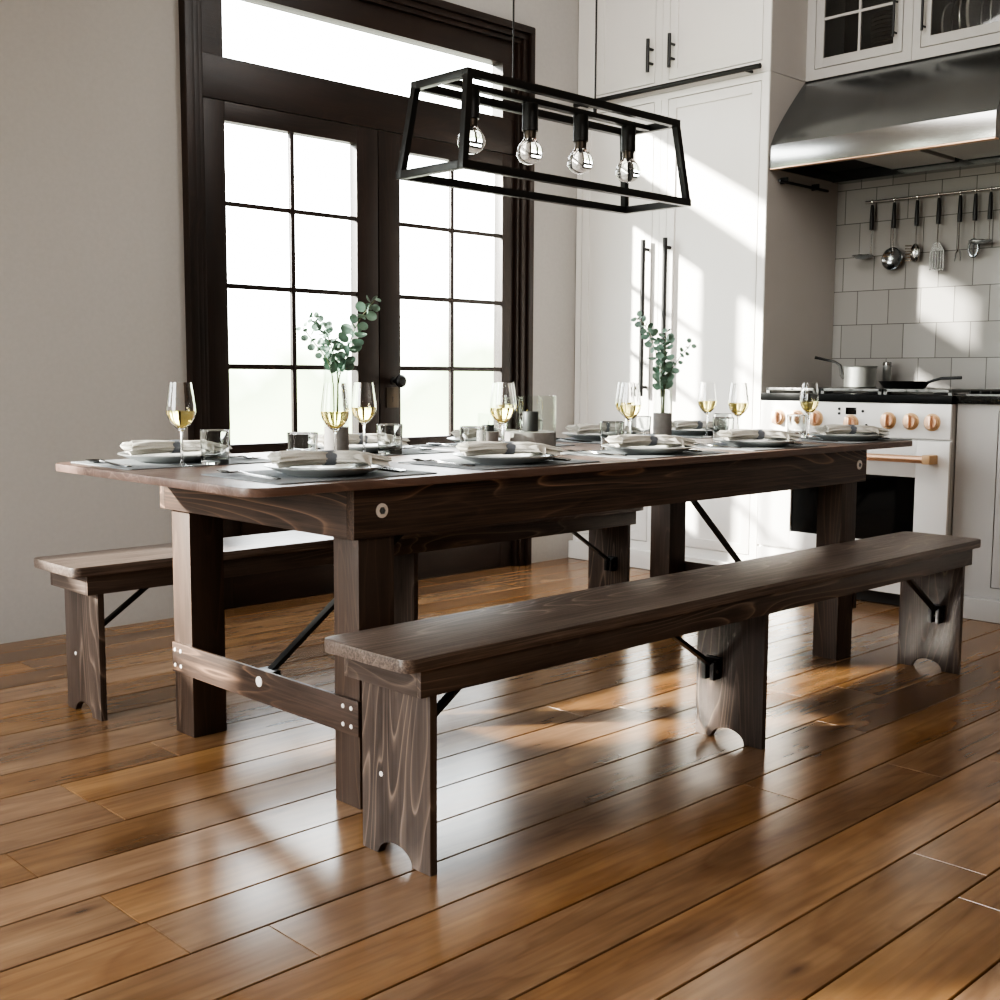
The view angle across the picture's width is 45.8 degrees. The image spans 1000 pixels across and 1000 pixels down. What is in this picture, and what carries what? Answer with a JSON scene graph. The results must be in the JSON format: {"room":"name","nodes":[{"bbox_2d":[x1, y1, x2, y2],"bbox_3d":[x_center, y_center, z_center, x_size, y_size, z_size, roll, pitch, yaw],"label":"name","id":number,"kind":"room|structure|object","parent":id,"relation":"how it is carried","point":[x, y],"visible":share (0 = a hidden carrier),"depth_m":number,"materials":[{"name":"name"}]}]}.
{"room":"dining room","nodes":[
{"label":"dining room","id":0,"kind":"room"},
{"bbox_2d":[0,0,578,643],"bbox_3d":[-1.980,-0.990,4.048,8.018,3.050,0.160,-6,8,-44],"label":"wall","id":1,"kind":"structure","parent":0,"point":[93,320],"depth_m":4.42,"materials":[{"name":"grey paint"}]},
{"bbox_2d":[203,97,378,608],"bbox_3d":[-0.884,-0.600,5.095,0.881,2.058,0.050,-6,8,-44],"label":"door","id":2,"kind":"structure","parent":1,"relation":"in","point":[244,590],"depth_m":5.02,"materials":[{"name":"brown wood"}]},
{"bbox_2d":[178,0,535,565],"bbox_3d":[-0.593,-0.938,5.380,1.931,2.682,0.207,-6,8,-44],"label":"trim","id":3,"kind":"structure","parent":1,"relation":"attached to","point":[441,11],"depth_m":4.77,"materials":[{"name":"brown wood"}]},
{"bbox_2d":[201,0,515,154],"bbox_3d":[-0.575,-1.923,5.270,1.757,0.535,0.075,-6,8,-44],"label":"window","id":4,"kind":"structure","parent":1,"relation":"in","point":[226,79],"depth_m":5.18,"materials":[{"name":"brown wood"}]},
{"bbox_2d":[377,130,514,578],"bbox_3d":[-0.229,-0.658,5.679,0.867,2.058,0.122,-6,8,-44],"label":"door","id":5,"kind":"structure","parent":1,"relation":"in","point":[442,562],"depth_m":5.65,"materials":[{"name":"brown wood"}]},
{"bbox_2d":[0,558,999,999],"bbox_3d":[0.461,0.841,1.710,8.018,0.080,7.163,-6,8,-44],"label":"floor","id":6,"kind":"structure","parent":0,"point":[593,843],"depth_m":2.51,"materials":[{"name":"brown wood"}]},
{"bbox_2d":[34,507,643,720],"bbox_3d":[-0.372,0.313,4.182,2.466,0.447,0.275,-6,8,-44],"label":"bench","id":7,"kind":"object","parent":6,"relation":"on","point":[84,577],"visible":0.59,"depth_m":3.64,"materials":[{"name":"brown wood"}]},
{"bbox_2d":[56,436,912,808],"bbox_3d":[0.181,0.216,3.688,2.808,0.748,0.944,-6,8,-44],"label":"dining table","id":8,"kind":"object","parent":6,"relation":"on","point":[365,519],"visible":0.76,"depth_m":3.02,"materials":[{"name":"brown wood"}]},
{"bbox_2d":[71,457,271,469],"bbox_3d":[-0.828,-0.099,3.043,0.430,0.002,0.320,-6,8,-44],"label":"placemat","id":9,"kind":"object","parent":8,"relation":"on","point":[136,465],"visible":0.47,"depth_m":2.96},
{"bbox_2d":[117,452,200,462],"bbox_3d":[-0.844,-0.112,3.057,0.278,0.021,0.278,-6,8,-44],"label":"charger plate","id":10,"kind":"object","parent":9,"relation":"on","point":[196,458],"visible":0.53,"depth_m":2.95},
{"bbox_2d":[137,451,200,455],"bbox_3d":[-0.844,-0.115,3.057,0.200,0.015,0.200,-6,8,-44],"label":"salad plate","id":11,"kind":"object","parent":10,"relation":"on","point":[198,452],"visible":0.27,"depth_m":3.12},
{"bbox_2d":[120,440,232,454],"bbox_3d":[-0.836,-0.136,3.057,0.265,0.043,0.135,-4,7,-35],"label":"napkin","id":12,"kind":"object","parent":11,"relation":"on","point":[138,447],"visible":0.67,"depth_m":3.01,"materials":[{"name":"fabric"}]},
{"bbox_2d":[166,382,195,466],"bbox_3d":[-0.781,-0.185,2.900,0.070,0.205,0.070,-3,7,-25],"label":"wine glass","id":13,"kind":"object","parent":9,"relation":"on","point":[180,406],"visible":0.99,"depth_m":2.87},
{"bbox_2d":[200,429,229,464],"bbox_3d":[-0.716,-0.133,2.970,0.074,0.087,0.074,-6,8,-44],"label":"tumbler","id":14,"kind":"object","parent":9,"relation":"on","point":[214,443],"visible":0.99,"depth_m":2.94,"materials":[{"name":"clear glass"}]},
{"bbox_2d":[287,432,317,450],"bbox_3d":[-0.476,-0.119,2.851,0.074,0.087,0.074,-6,8,-44],"label":"tumbler","id":15,"kind":"object","parent":8,"relation":"on","point":[296,440],"visible":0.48,"depth_m":2.82,"materials":[{"name":"clear glass"}]},
{"bbox_2d":[201,470,436,484],"bbox_3d":[-0.408,-0.060,2.692,0.430,0.002,0.320,-6,8,-44],"label":"placemat","id":16,"kind":"object","parent":8,"relation":"on","point":[285,479],"visible":0.7,"depth_m":2.60,"materials":[{"name":"fabric"}]},
{"bbox_2d":[264,463,386,476],"bbox_3d":[-0.393,-0.070,2.675,0.278,0.021,0.278,-6,8,-44],"label":"charger plate","id":17,"kind":"object","parent":16,"relation":"on","point":[356,471],"visible":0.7,"depth_m":2.58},
{"bbox_2d":[285,463,368,468],"bbox_3d":[-0.393,-0.072,2.675,0.200,0.015,0.200,-6,8,-44],"label":"salad plate","id":18,"kind":"object","parent":17,"relation":"on","point":[354,465],"visible":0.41,"depth_m":2.72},
{"bbox_2d":[267,450,391,467],"bbox_3d":[-0.384,-0.094,2.674,0.265,0.043,0.135,-3,7,-28],"label":"napkin","id":19,"kind":"object","parent":18,"relation":"on","point":[290,458],"visible":0.98,"depth_m":2.65,"materials":[{"name":"fabric"}]},
{"bbox_2d":[321,383,348,450],"bbox_3d":[-0.406,-0.185,2.916,0.070,0.205,0.070,-3,7,-25],"label":"wine glass","id":20,"kind":"object","parent":8,"relation":"on","point":[334,403],"visible":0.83,"depth_m":2.88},
{"bbox_2d":[323,356,348,450],"bbox_3d":[-0.419,-0.231,3.025,0.063,0.273,0.063,-6,8,-44],"label":"vase","id":21,"kind":"object","parent":8,"relation":"on","point":[343,433],"visible":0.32,"depth_m":3.01,"materials":[{"name":"grey ceramic"}]},
{"bbox_2d":[296,322,333,382],"bbox_3d":[-0.467,-0.324,2.997,0.095,0.254,0.042,-1,6,-12],"label":"stem","id":22,"kind":"object","parent":21,"relation":"in","point":[310,346],"visible":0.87,"depth_m":2.99,"materials":[{"name":"green"}]},
{"bbox_2d":[307,312,349,382],"bbox_3d":[-0.435,-0.338,3.012,0.105,0.280,0.071,-1,6,-13],"label":"stem","id":23,"kind":"object","parent":21,"relation":"in","point":[340,355],"visible":0.91,"depth_m":3.00,"materials":[{"name":"green"}]},
{"bbox_2d":[334,295,380,382],"bbox_3d":[-0.369,-0.361,3.023,0.127,0.324,0.082,1,6,3],"label":"stem","id":24,"kind":"object","parent":21,"relation":"in","point":[346,328],"visible":0.87,"depth_m":3.02,"materials":[{"name":"green"}]},
{"bbox_2d":[318,448,453,455],"bbox_3d":[-0.398,-0.140,3.459,0.430,0.002,0.320,-6,8,-44],"label":"placemat","id":25,"kind":"object","parent":8,"relation":"on","point":[411,451],"visible":0.25,"depth_m":3.48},
{"bbox_2d":[318,443,406,452],"bbox_3d":[-0.413,-0.154,3.474,0.278,0.021,0.278,-6,8,-44],"label":"charger plate","id":26,"kind":"object","parent":25,"relation":"on","point":[368,449],"visible":0.24,"depth_m":3.36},
{"bbox_2d":[349,444,377,446],"bbox_3d":[-0.413,-0.156,3.473,0.200,0.015,0.200,-6,8,-44],"label":"salad plate","id":27,"kind":"object","parent":26,"relation":"on","point":[351,445],"visible":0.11,"depth_m":3.54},
{"bbox_2d":[318,433,409,445],"bbox_3d":[-0.405,-0.178,3.473,0.265,0.043,0.135,-3,7,-28],"label":"napkin","id":28,"kind":"object","parent":27,"relation":"on","point":[357,438],"visible":0.38,"depth_m":3.45,"materials":[{"name":"fabric"}]},
{"bbox_2d":[351,382,376,451],"bbox_3d":[-0.380,-0.226,3.302,0.070,0.205,0.070,-3,7,-25],"label":"wine glass","id":29,"kind":"object","parent":25,"relation":"on","point":[363,404],"visible":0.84,"depth_m":3.27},
{"bbox_2d":[377,424,402,454],"bbox_3d":[-0.314,-0.173,3.369,0.074,0.087,0.074,-6,8,-44],"label":"tumbler","id":30,"kind":"object","parent":25,"relation":"on","point":[389,436],"visible":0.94,"depth_m":3.34,"materials":[{"name":"clear glass"}]},
{"bbox_2d":[460,426,486,442],"bbox_3d":[-0.074,-0.158,3.240,0.074,0.087,0.074,-6,8,-44],"label":"tumbler","id":31,"kind":"object","parent":8,"relation":"on","point":[467,433],"visible":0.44,"depth_m":3.21,"materials":[{"name":"clear glass"}]},
{"bbox_2d":[398,458,599,469],"bbox_3d":[0.001,-0.099,3.088,0.430,0.002,0.320,-6,8,-44],"label":"placemat","id":32,"kind":"object","parent":8,"relation":"on","point":[478,466],"visible":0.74,"depth_m":2.99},
{"bbox_2d":[453,452,558,463],"bbox_3d":[0.016,-0.109,3.071,0.278,0.021,0.278,-6,8,-44],"label":"charger plate","id":33,"kind":"object","parent":32,"relation":"on","point":[483,460],"visible":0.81,"depth_m":2.97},
{"bbox_2d":[473,453,543,456],"bbox_3d":[0.016,-0.112,3.071,0.200,0.015,0.200,-6,8,-44],"label":"salad plate","id":34,"kind":"object","parent":33,"relation":"on","point":[523,454],"visible":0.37,"depth_m":3.12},
{"bbox_2d":[456,441,563,455],"bbox_3d":[0.025,-0.133,3.069,0.265,0.043,0.135,-2,6,-20],"label":"napkin","id":35,"kind":"object","parent":34,"relation":"on","point":[471,448],"visible":0.98,"depth_m":3.04,"materials":[{"name":"fabric"}]},
{"bbox_2d":[490,383,514,441],"bbox_3d":[0.006,-0.226,3.322,0.070,0.205,0.070,-3,7,-25],"label":"wine glass","id":36,"kind":"object","parent":8,"relation":"on","point":[502,407],"visible":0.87,"depth_m":3.29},
{"bbox_2d":[505,430,555,446],"bbox_3d":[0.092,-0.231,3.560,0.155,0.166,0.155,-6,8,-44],"label":"tray","id":37,"kind":"object","parent":8,"relation":"on","point":[544,437],"visible":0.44,"depth_m":3.50,"materials":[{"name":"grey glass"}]},
{"bbox_2d":[522,411,537,430],"bbox_3d":[0.092,-0.237,3.559,0.048,0.060,0.048,-6,8,-44],"label":"candle","id":38,"kind":"object","parent":37,"relation":"on","point":[530,418],"visible":1,"depth_m":3.54,"materials":[{"name":"metal"}]},
{"bbox_2d":[556,437,600,443],"bbox_3d":[0.376,-0.215,4.209,0.430,0.002,0.320,-6,8,-44],"label":"placemat","id":39,"kind":"object","parent":8,"relation":"on","point":[572,438],"visible":0.23,"depth_m":4.07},
{"bbox_2d":[562,432,600,439],"bbox_3d":[0.360,-0.229,4.223,0.278,0.021,0.278,-6,8,-44],"label":"charger plate","id":40,"kind":"object","parent":39,"relation":"on","point":[577,436],"visible":0.45,"depth_m":4.13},
{"bbox_3d":[0.360,-0.231,4.223,0.200,0.015,0.200,-6,8,-44],"label":"salad plate","id":41,"kind":"object","parent":40,"relation":"on","visible":0},
{"bbox_2d":[565,424,630,433],"bbox_3d":[0.369,-0.253,4.222,0.265,0.043,0.135,-3,7,-29],"label":"napkin","id":42,"kind":"object","parent":41,"relation":"on","point":[578,428],"visible":0.49,"depth_m":4.17,"materials":[{"name":"fabric"}]},
{"bbox_2d":[631,416,650,434],"bbox_3d":[0.494,-0.251,4.155,0.074,0.087,0.074,-6,8,-44],"label":"tumbler","id":43,"kind":"object","parent":39,"relation":"on","point":[640,425],"visible":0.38,"depth_m":4.12,"materials":[{"name":"clear glass"}]},
{"bbox_2d":[600,421,623,449],"bbox_3d":[0.346,-0.199,3.651,0.074,0.087,0.074,-6,8,-44],"label":"tumbler","id":44,"kind":"object","parent":8,"relation":"on","point":[607,428],"visible":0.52,"depth_m":3.62,"materials":[{"name":"clear glass"}]},
{"bbox_2d":[619,383,640,433],"bbox_3d":[0.407,-0.264,3.710,0.070,0.205,0.070,-3,7,-25],"label":"wine glass","id":45,"kind":"object","parent":8,"relation":"on","point":[629,399],"visible":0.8,"depth_m":3.68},
{"bbox_2d":[560,449,728,458],"bbox_3d":[0.420,-0.140,3.494,0.430,0.002,0.320,-6,8,-44],"label":"placemat","id":46,"kind":"object","parent":8,"relation":"on","point":[583,453],"visible":0.54,"depth_m":3.40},
{"bbox_2d":[601,444,695,454],"bbox_3d":[0.435,-0.150,3.477,0.278,0.021,0.278,-6,8,-44],"label":"charger plate","id":47,"kind":"object","parent":46,"relation":"on","point":[646,451],"visible":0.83,"depth_m":3.38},
{"bbox_2d":[623,445,681,447],"bbox_3d":[0.435,-0.152,3.476,0.200,0.015,0.200,-6,8,-44],"label":"salad plate","id":48,"kind":"object","parent":47,"relation":"on","point":[656,446],"visible":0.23,"depth_m":3.53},
{"bbox_2d":[605,434,697,447],"bbox_3d":[0.444,-0.174,3.476,0.265,0.043,0.135,-3,7,-29],"label":"napkin","id":49,"kind":"object","parent":48,"relation":"on","point":[626,440],"visible":0.98,"depth_m":3.44,"materials":[{"name":"fabric"}]},
{"bbox_2d":[653,385,672,435],"bbox_3d":[0.545,-0.324,3.958,0.063,0.273,0.063,-6,8,-44],"label":"vase","id":50,"kind":"object","parent":8,"relation":"on","point":[662,422],"visible":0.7,"depth_m":3.94,"materials":[{"name":"grey ceramic"}]},
{"bbox_2d":[631,311,666,412],"bbox_3d":[0.502,-0.462,3.958,0.131,0.339,0.076,1,6,9],"label":"stem","id":51,"kind":"object","parent":50,"relation":"in","point":[654,332],"visible":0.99,"depth_m":3.94,"materials":[{"name":"green"}]},
{"bbox_2d":[652,328,674,412],"bbox_3d":[0.547,-0.432,3.946,0.068,0.281,0.064,-6,8,-44],"label":"stem","id":52,"kind":"object","parent":50,"relation":"in","point":[670,338],"visible":0.99,"depth_m":3.94,"materials":[{"name":"green"}]},
{"bbox_2d":[663,338,696,412],"bbox_3d":[0.600,-0.415,3.942,0.101,0.249,0.053,-1,6,-8],"label":"stem","id":53,"kind":"object","parent":50,"relation":"in","point":[668,364],"visible":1,"depth_m":3.93,"materials":[{"name":"green"}]},
{"bbox_2d":[672,434,712,438],"bbox_3d":[0.777,-0.254,4.597,0.430,0.002,0.320,-6,8,-44],"label":"placemat","id":54,"kind":"object","parent":8,"relation":"on","point":[684,436],"visible":0.2,"depth_m":4.44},
{"bbox_2d":[672,430,712,434],"bbox_3d":[0.762,-0.267,4.612,0.278,0.021,0.278,-6,8,-44],"label":"charger plate","id":55,"kind":"object","parent":54,"relation":"on","point":[677,432],"visible":0.48,"depth_m":4.51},
{"bbox_2d":[681,428,712,429],"bbox_3d":[0.762,-0.270,4.612,0.200,0.015,0.200,-6,8,-44],"label":"salad plate","id":56,"kind":"object","parent":55,"relation":"on","point":[705,428],"visible":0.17,"depth_m":4.68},
{"bbox_2d":[672,420,712,429],"bbox_3d":[0.770,-0.291,4.611,0.265,0.043,0.135,-3,7,-29],"label":"napkin","id":57,"kind":"object","parent":56,"relation":"on","point":[677,424],"visible":0.71,"depth_m":4.57,"materials":[{"name":"fabric"}]},
{"bbox_2d":[698,382,716,436],"bbox_3d":[0.772,-0.336,4.407,0.070,0.205,0.070,-3,7,-25],"label":"wine glass","id":58,"kind":"object","parent":54,"relation":"on","point":[707,397],"visible":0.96,"depth_m":4.38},
{"bbox_2d":[713,417,733,442],"bbox_3d":[0.766,-0.240,4.062,0.074,0.087,0.074,-6,8,-44],"label":"tumbler","id":59,"kind":"object","parent":8,"relation":"on","point":[719,423],"visible":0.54,"depth_m":4.03,"materials":[{"name":"clear glass"}]},
{"bbox_2d":[728,383,748,428],"bbox_3d":[0.830,-0.305,4.120,0.070,0.205,0.070,-3,7,-25],"label":"wine glass","id":60,"kind":"object","parent":8,"relation":"on","point":[738,401],"visible":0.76,"depth_m":4.09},
{"bbox_2d":[694,443,826,450],"bbox_3d":[0.821,-0.178,3.882,0.430,0.002,0.320,-6,8,-44],"label":"placemat","id":61,"kind":"object","parent":8,"relation":"on","point":[789,446],"visible":0.52,"depth_m":3.77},
{"bbox_2d":[713,437,798,446],"bbox_3d":[0.836,-0.189,3.865,0.278,0.021,0.278,-6,8,-44],"label":"charger plate","id":62,"kind":"object","parent":61,"relation":"on","point":[722,440],"visible":0.76,"depth_m":3.77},
{"bbox_2d":[733,439,786,440],"bbox_3d":[0.836,-0.191,3.865,0.200,0.015,0.200,-6,8,-44],"label":"salad plate","id":63,"kind":"object","parent":62,"relation":"on","point":[748,439],"visible":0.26,"depth_m":3.92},
{"bbox_2d":[717,429,801,440],"bbox_3d":[0.846,-0.213,3.864,0.265,0.043,0.135,-2,6,-22],"label":"napkin","id":64,"kind":"object","parent":63,"relation":"on","point":[730,434],"visible":1,"depth_m":3.84,"materials":[{"name":"fabric"}]},
{"bbox_2d":[787,414,806,437],"bbox_3d":[1.101,-0.273,4.386,0.074,0.087,0.074,-6,8,-44],"label":"tumbler","id":65,"kind":"object","parent":8,"relation":"on","point":[797,424],"visible":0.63,"depth_m":4.36,"materials":[{"name":"clear glass"}]},
{"bbox_2d":[800,383,818,436],"bbox_3d":[1.163,-0.338,4.450,0.070,0.205,0.070,-3,7,-25],"label":"wine glass","id":66,"kind":"object","parent":8,"relation":"on","point":[809,397],"visible":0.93,"depth_m":4.42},
{"bbox_2d":[799,437,911,443],"bbox_3d":[1.244,-0.219,4.292,0.430,0.002,0.320,-6,8,-44],"label":"placemat","id":67,"kind":"object","parent":8,"relation":"on","point":[802,439],"visible":0.49,"depth_m":4.18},
{"bbox_2d":[809,432,888,440],"bbox_3d":[1.259,-0.230,4.275,0.278,0.021,0.278,-6,8,-44],"label":"charger plate","id":68,"kind":"object","parent":67,"relation":"on","point":[826,437],"visible":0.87,"depth_m":4.18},
{"bbox_2d":[820,433,876,434],"bbox_3d":[1.259,-0.232,4.274,0.200,0.015,0.200,-6,8,-44],"label":"salad plate","id":69,"kind":"object","parent":68,"relation":"on","point":[820,433],"visible":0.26,"depth_m":4.34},
{"bbox_2d":[813,424,889,434],"bbox_3d":[1.268,-0.254,4.273,0.265,0.043,0.135,-2,6,-22],"label":"napkin","id":70,"kind":"object","parent":69,"relation":"on","point":[828,429],"visible":1,"depth_m":4.25,"materials":[{"name":"fabric"}]},
{"bbox_2d":[324,531,980,876],"bbox_3d":[0.614,0.425,3.162,2.466,0.447,0.275,-6,8,-44],"label":"bench","id":71,"kind":"object","parent":6,"relation":"on","point":[402,669],"visible":1,"depth_m":2.73,"materials":[{"name":"brown wood"}]},
{"bbox_2d":[568,71,837,569],"bbox_3d":[1.007,-0.832,6.056,0.668,2.344,1.164,-6,8,-44],"label":"tall cabinet","id":72,"kind":"object","parent":6,"relation":"on","point":[745,272],"visible":0.73,"depth_m":5.70,"materials":[{"name":"white paint"}]},
{"bbox_2d":[778,177,828,192],"bbox_3d":[1.411,-1.477,5.535,0.420,0.030,0.041,-6,8,-44],"label":"towel bar","id":73,"kind":"object","parent":72,"relation":"attached to","point":[784,180],"visible":1,"depth_m":5.51,"materials":[{"name":"black metal"}]},
{"bbox_2d":[757,387,999,605],"bbox_3d":[1.717,-0.041,5.348,0.710,0.924,0.908,-6,8,-44],"label":"range cooker","id":74,"kind":"object","parent":6,"relation":"on","point":[911,488],"visible":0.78,"depth_m":5.03,"materials":[{"name":"white metal"}]},
{"bbox_2d":[815,356,877,387],"bbox_3d":[1.610,-0.594,5.477,0.273,0.146,0.154,0,6,-2],"label":"saucepan","id":75,"kind":"object","parent":74,"relation":"on","point":[853,376],"visible":1,"depth_m":5.42,"materials":[{"name":"grey metal"}]},
{"bbox_2d":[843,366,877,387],"bbox_3d":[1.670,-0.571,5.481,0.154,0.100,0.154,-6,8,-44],"label":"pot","id":76,"kind":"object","parent":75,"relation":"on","point":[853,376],"depth_m":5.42,"materials":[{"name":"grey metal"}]},
{"bbox_2d":[760,392,965,403],"bbox_3d":[1.743,-0.462,5.327,0.644,0.034,0.908,-6,8,-44],"label":"cooktop","id":77,"kind":"object","parent":74,"relation":"in","point":[768,397],"depth_m":5.09,"materials":[{"name":"metal"}]},
{"bbox_2d":[879,376,961,388],"bbox_3d":[1.856,-0.518,5.208,0.226,0.055,0.383,-6,8,-44],"label":"frying pan","id":78,"kind":"object","parent":74,"relation":"on","point":[886,384],"visible":0.98,"depth_m":5.17,"materials":[{"name":"black metal"}]},
{"bbox_2d":[952,404,999,623],"bbox_3d":[2.503,0.070,4.604,0.664,0.869,1.258,-6,8,-44],"label":"base cabinet","id":79,"kind":"object","parent":6,"relation":"on","point":[976,502],"visible":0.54,"depth_m":4.77,"materials":[{"name":"grey paint"}]},
{"bbox_2d":[956,396,999,403],"bbox_3d":[2.515,-0.380,4.567,0.636,0.032,1.258,-6,8,-44],"label":"countertop","id":80,"kind":"structure","parent":79,"relation":"on","point":[959,399],"depth_m":4.73,"materials":[{"name":"black stone"}]},
{"bbox_2d":[831,165,999,393],"bbox_3d":[3.340,-0.982,4.224,0.150,3.050,7.013,-6,8,-44],"label":"wall","id":81,"kind":"structure","parent":0,"point":[930,325],"depth_m":5.52,"materials":[{"name":"grey tile"}]},
{"bbox_2d":[573,0,807,109],"bbox_3d":[1.013,-2.348,5.895,0.673,0.701,1.164,-6,8,-44],"label":"upper cabinet","id":82,"kind":"object","parent":81,"relation":"attached to","point":[641,43],"depth_m":5.66,"materials":[{"name":"white paint"}]},
{"bbox_2d":[805,0,913,81],"bbox_3d":[1.714,-2.292,5.402,0.360,0.701,0.523,-6,8,-44],"label":"upper cabinet","id":83,"kind":"object","parent":81,"relation":"attached to","point":[838,31],"visible":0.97,"depth_m":5.45,"materials":[{"name":"grey paint"}]},
{"bbox_2d":[869,9,892,47],"bbox_3d":[1.774,-2.099,5.380,0.176,0.216,0.176,-6,8,-44],"label":"stack","id":84,"kind":"object","parent":83,"relation":"in","point":[881,29],"visible":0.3,"depth_m":5.32,"materials":[{"name":"ceramic"}]},
{"bbox_2d":[769,44,999,184],"bbox_3d":[1.801,-1.698,5.195,0.604,0.434,1.031,-6,8,-44],"label":"range hood","id":85,"kind":"object","parent":81,"relation":"attached to","point":[941,113],"visible":1,"depth_m":5.08,"materials":[{"name":"metal"}]},
{"bbox_2d":[865,186,999,204],"bbox_3d":[2.047,-1.388,5.378,0.044,0.033,0.825,-6,8,-44],"label":"utensil rail","id":86,"kind":"object","parent":81,"relation":"attached to","point":[991,188],"visible":1,"depth_m":5.41,"materials":[{"name":"silver metal"}]},
{"bbox_2d":[852,205,873,259],"bbox_3d":[1.736,-1.279,5.649,0.100,0.258,0.100,-6,8,-44],"label":"skimmer","id":87,"kind":"object","parent":86,"relation":"hanging from","point":[871,225],"visible":1,"depth_m":5.64,"materials":[{"name":"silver metal"}]},
{"bbox_2d":[882,202,901,269],"bbox_3d":[1.857,-1.243,5.577,0.028,0.314,0.106,-6,8,-44],"label":"ladle","id":88,"kind":"object","parent":86,"relation":"hanging from","point":[892,257],"visible":1,"depth_m":5.58,"materials":[{"name":"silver metal"}]},
{"bbox_2d":[882,247,901,269],"bbox_3d":[1.858,-1.139,5.589,0.024,0.106,0.106,-6,8,-44],"label":"bowl","id":89,"kind":"object","parent":88,"relation":"on","point":[892,257],"depth_m":5.59,"materials":[{"name":"metal"}]},
{"bbox_2d":[904,200,919,261],"bbox_3d":[1.923,-1.250,5.498,0.069,0.284,0.023,4,7,31],"label":"server","id":90,"kind":"object","parent":86,"relation":"hanging from","point":[914,254],"visible":1,"depth_m":5.50,"materials":[{"name":"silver metal"}]},
{"bbox_2d":[904,244,919,261],"bbox_3d":[1.923,-1.151,5.508,0.069,0.085,0.023,4,7,31],"label":"bowl","id":91,"kind":"object","parent":90,"relation":"on","point":[914,254],"depth_m":5.51,"materials":[{"name":"metal"}]},
{"bbox_2d":[929,197,943,270],"bbox_3d":[2.007,-1.218,5.419,0.020,0.328,0.069,-6,8,-44],"label":"slotted turner","id":92,"kind":"object","parent":86,"relation":"hanging from","point":[937,246],"visible":1,"depth_m":5.42,"materials":[{"name":"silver metal"}]},
{"bbox_2d":[967,193,979,257],"bbox_3d":[2.125,-1.228,5.295,0.020,0.283,0.056,-6,8,-44],"label":"slotted spoon","id":93,"kind":"object","parent":86,"relation":"hanging from","point":[975,204],"visible":0.77,"depth_m":5.29,"materials":[{"name":"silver metal"}]},
{"bbox_2d":[967,238,979,257],"bbox_3d":[2.125,-1.131,5.306,0.012,0.088,0.056,-6,8,-44],"label":"bowl","id":94,"kind":"object","parent":93,"relation":"on","point":[972,255],"depth_m":5.30,"materials":[{"name":"metal"}]},
{"bbox_2d":[968,192,992,244],"bbox_3d":[2.134,-1.248,5.241,0.100,0.231,0.100,-6,8,-44],"label":"ladle","id":95,"kind":"object","parent":86,"relation":"hanging from","point":[990,204],"visible":1,"depth_m":5.23,"materials":[{"name":"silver metal"}]},
{"bbox_2d":[912,0,999,60],"bbox_3d":[2.229,-2.235,4.877,0.360,0.701,0.949,-6,8,-44],"label":"upper cabinet","id":96,"kind":"object","parent":81,"relation":"attached to","point":[928,41],"visible":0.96,"depth_m":5.07,"materials":[{"name":"grey paint"}]},
{"bbox_2d":[941,3,953,32],"bbox_3d":[1.979,-2.066,5.171,0.200,0.200,0.011,-6,8,-44],"label":"serving plate","id":97,"kind":"object","parent":96,"relation":"in","point":[946,15],"visible":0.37,"depth_m":5.12,"materials":[{"name":"grey"}]},
{"bbox_2d":[951,0,960,30],"bbox_3d":[2.011,-2.072,5.138,0.218,0.218,0.007,-6,8,-44],"label":"serving plate","id":98,"kind":"object","parent":96,"relation":"in","point":[955,9],"visible":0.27,"depth_m":5.08,"materials":[{"name":"grey"}]},
{"bbox_2d":[958,0,966,28],"bbox_3d":[2.037,-2.078,5.110,0.236,0.236,0.008,-6,8,-44],"label":"serving plate","id":99,"kind":"object","parent":96,"relation":"in","point":[962,6],"visible":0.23,"depth_m":5.04,"materials":[{"name":"ceramic"}]},
{"bbox_2d":[966,0,982,27],"bbox_3d":[2.063,-2.084,5.082,0.254,0.254,0.013,-6,8,-44],"label":"serving plate","id":100,"kind":"object","parent":96,"relation":"in","point":[973,7],"visible":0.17,"depth_m":5.02,"materials":[{"name":"grey"}]},
{"bbox_2d":[980,0,990,24],"bbox_3d":[2.098,-2.053,5.050,0.200,0.200,0.010,-6,8,-44],"label":"serving plate","id":101,"kind":"object","parent":96,"relation":"in","point":[985,7],"visible":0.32,"depth_m":5.00,"materials":[{"name":"grey"}]},
{"bbox_2d":[990,0,999,22],"bbox_3d":[2.128,-2.058,5.018,0.218,0.218,0.007,-6,8,-44],"label":"serving plate","id":102,"kind":"object","parent":96,"relation":"in","point":[995,4],"visible":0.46,"depth_m":4.96,"materials":[{"name":"white ceramic"}]},
{"bbox_3d":[0.476,-2.292,1.382,8.018,0.120,7.163,-6,8,-44],"label":"ceiling","id":103,"kind":"structure","parent":0,"visible":0},
{"bbox_2d":[396,0,690,213],"bbox_3d":[0.166,-1.685,3.486,0.998,1.530,0.280,-6,8,-44],"label":"pendant lamp","id":104,"kind":"object","parent":103,"relation":"hanging from","point":[470,140],"visible":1,"depth_m":3.46,"materials":[{"name":"black metal"}]},
{"bbox_2d":[471,88,479,119],"bbox_3d":[-0.080,-1.107,3.309,0.047,0.078,0.047,-6,8,-44],"label":"socket","id":105,"kind":"object","parent":104,"relation":"attached to","point":[475,105],"depth_m":3.29,"materials":[{"name":"black metal"}]},
{"bbox_2d":[522,102,537,131],"bbox_3d":[0.088,-1.123,3.473,0.047,0.078,0.047,-6,8,-44],"label":"socket","id":106,"kind":"object","parent":104,"relation":"attached to","point":[529,109],"depth_m":3.45,"materials":[{"name":"black metal"}]},
{"bbox_2d":[573,114,588,142],"bbox_3d":[0.247,-1.139,3.627,0.047,0.078,0.047,-6,8,-44],"label":"socket","id":107,"kind":"object","parent":104,"relation":"attached to","point":[580,121],"depth_m":3.61,"materials":[{"name":"black metal"}]},
{"bbox_2d":[621,125,635,152],"bbox_3d":[0.411,-1.155,3.785,0.047,0.078,0.047,-6,8,-44],"label":"socket","id":108,"kind":"object","parent":104,"relation":"attached to","point":[628,132],"depth_m":3.77,"materials":[{"name":"black metal"}]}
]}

